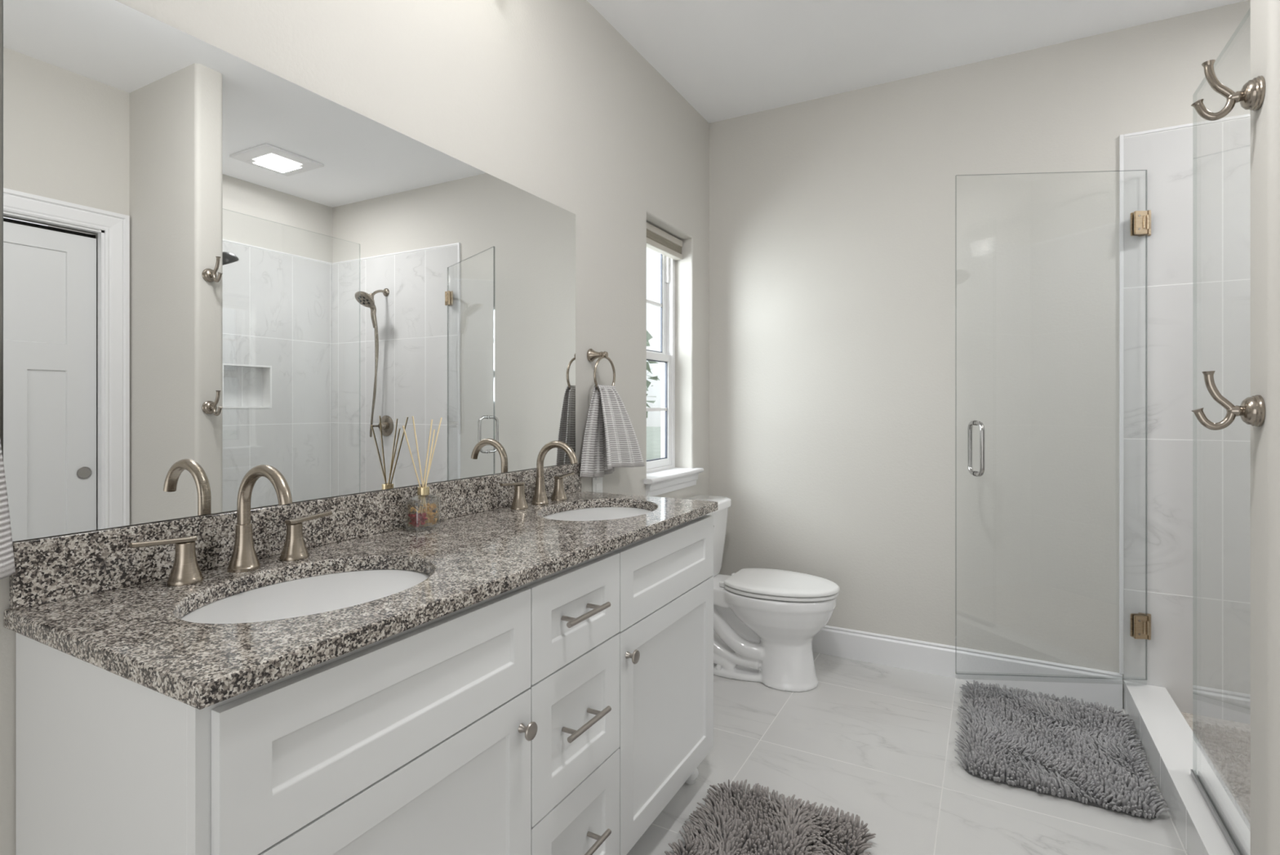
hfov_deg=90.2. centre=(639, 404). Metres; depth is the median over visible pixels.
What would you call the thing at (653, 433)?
ground
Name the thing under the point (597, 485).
receptacle
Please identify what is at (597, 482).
outlet plate
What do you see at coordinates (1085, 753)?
shag rug
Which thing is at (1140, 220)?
shower door
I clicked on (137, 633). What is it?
countertop
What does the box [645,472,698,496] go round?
trim
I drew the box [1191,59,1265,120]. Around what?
robe hook
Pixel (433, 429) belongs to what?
stick
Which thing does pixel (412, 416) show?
stick
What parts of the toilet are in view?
tank lid, tank, bowl, seat, lid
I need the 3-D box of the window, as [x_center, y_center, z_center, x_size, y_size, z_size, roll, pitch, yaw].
[0.034,-0.257,3.100,0.068,1.187,0.494,0,0,29]
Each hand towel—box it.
[0,439,15,578]
[579,384,644,477]
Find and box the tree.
[646,330,661,417]
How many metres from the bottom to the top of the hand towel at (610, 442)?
0.344 m
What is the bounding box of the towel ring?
[586,348,615,391]
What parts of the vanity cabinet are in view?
false drawer, door, knob, post, post, drawer, drawer, drawer, bar pull, bar pull, post, post, post, bar pull, knob, false drawer, door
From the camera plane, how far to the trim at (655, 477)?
3.02 m
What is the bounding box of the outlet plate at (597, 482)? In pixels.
[591,476,602,492]
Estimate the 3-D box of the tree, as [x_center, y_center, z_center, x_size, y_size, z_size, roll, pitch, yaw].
[-1.049,-0.980,20.595,3.712,5.413,3.608,0,0,29]
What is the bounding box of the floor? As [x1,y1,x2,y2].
[626,651,1250,854]
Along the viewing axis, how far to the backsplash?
1.23 m
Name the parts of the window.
sash, sash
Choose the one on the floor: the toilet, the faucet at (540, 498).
the toilet
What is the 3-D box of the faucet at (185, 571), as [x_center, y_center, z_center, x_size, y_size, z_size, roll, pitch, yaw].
[-0.706,0.212,1.191,0.169,0.203,0.366,0,0,29]
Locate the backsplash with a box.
[9,462,581,609]
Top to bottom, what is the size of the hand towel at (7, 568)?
0.344 m
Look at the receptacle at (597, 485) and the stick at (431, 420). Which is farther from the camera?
the receptacle at (597, 485)
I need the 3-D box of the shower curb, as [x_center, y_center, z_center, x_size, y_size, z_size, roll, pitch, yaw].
[1.643,1.164,1.876,0.132,0.114,1.503,0,0,29]
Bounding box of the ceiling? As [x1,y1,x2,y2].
[586,0,1248,123]
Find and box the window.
[646,253,675,472]
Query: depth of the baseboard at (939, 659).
2.82 m
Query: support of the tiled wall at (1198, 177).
attached to the wall at (832, 218)
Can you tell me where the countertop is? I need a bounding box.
[4,490,717,709]
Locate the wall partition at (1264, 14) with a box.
[1250,0,1279,854]
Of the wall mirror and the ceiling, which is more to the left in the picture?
the wall mirror
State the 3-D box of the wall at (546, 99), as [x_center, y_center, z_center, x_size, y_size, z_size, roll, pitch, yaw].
[-0.818,-0.148,1.444,0.170,2.740,4.947,0,0,29]
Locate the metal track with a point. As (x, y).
(1224, 824)
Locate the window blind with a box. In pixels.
[646,222,682,260]
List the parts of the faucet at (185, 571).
lever, handle, spout, spout, handle, lever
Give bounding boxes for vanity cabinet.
[16,506,713,854]
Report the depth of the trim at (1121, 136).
2.57 m
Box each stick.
[402,425,429,516]
[412,416,428,523]
[417,417,442,513]
[419,419,432,512]
[419,429,435,524]
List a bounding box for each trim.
[643,466,703,484]
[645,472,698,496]
[1119,113,1250,674]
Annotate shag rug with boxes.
[664,778,875,854]
[954,679,1169,818]
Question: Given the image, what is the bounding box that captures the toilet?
[684,494,839,691]
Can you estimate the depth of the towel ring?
2.40 m
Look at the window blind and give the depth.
3.09 m
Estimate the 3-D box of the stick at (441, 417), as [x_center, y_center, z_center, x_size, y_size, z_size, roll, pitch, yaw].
[-0.539,0.166,1.630,0.004,0.268,0.089,0,0,29]
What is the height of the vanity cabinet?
0.879 m
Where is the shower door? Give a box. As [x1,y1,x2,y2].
[955,169,1151,679]
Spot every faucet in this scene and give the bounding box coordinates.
[128,464,332,586]
[499,440,577,509]
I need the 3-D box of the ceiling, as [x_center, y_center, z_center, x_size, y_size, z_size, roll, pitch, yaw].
[0.616,-1.568,0.659,3.440,0.100,4.947,0,0,29]
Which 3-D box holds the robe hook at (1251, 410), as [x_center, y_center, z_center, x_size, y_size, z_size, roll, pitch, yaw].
[1.117,-0.009,1.219,0.099,0.114,0.060,0,0,29]
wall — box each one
[0,0,709,854]
[709,0,1250,707]
[1123,116,1250,724]
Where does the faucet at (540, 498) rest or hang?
on the countertop
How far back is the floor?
2.12 m
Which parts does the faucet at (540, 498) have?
lever, handle, spout, spout, handle, lever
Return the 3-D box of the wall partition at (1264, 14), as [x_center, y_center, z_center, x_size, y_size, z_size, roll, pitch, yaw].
[1.747,-0.148,0.881,1.330,2.740,0.119,0,0,29]
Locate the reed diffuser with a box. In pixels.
[406,485,440,532]
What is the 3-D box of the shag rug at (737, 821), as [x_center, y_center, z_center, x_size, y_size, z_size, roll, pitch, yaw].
[0.283,1.201,1.600,0.511,0.040,0.821,0,0,29]
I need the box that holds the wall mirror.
[2,0,575,541]
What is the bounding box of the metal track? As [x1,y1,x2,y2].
[1190,768,1248,854]
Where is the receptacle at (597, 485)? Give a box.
[595,483,600,491]
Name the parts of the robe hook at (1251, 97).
arm, arm, stem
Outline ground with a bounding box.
[646,426,661,460]
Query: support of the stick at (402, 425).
in the reed diffuser
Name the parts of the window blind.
head rail, rail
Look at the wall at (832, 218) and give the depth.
2.89 m
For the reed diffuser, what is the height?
0.107 m
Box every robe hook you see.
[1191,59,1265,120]
[1191,370,1265,430]
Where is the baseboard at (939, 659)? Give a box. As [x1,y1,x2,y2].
[812,625,1122,708]
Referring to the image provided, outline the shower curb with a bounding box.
[1124,680,1250,854]
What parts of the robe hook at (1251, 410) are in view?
arm, arm, stem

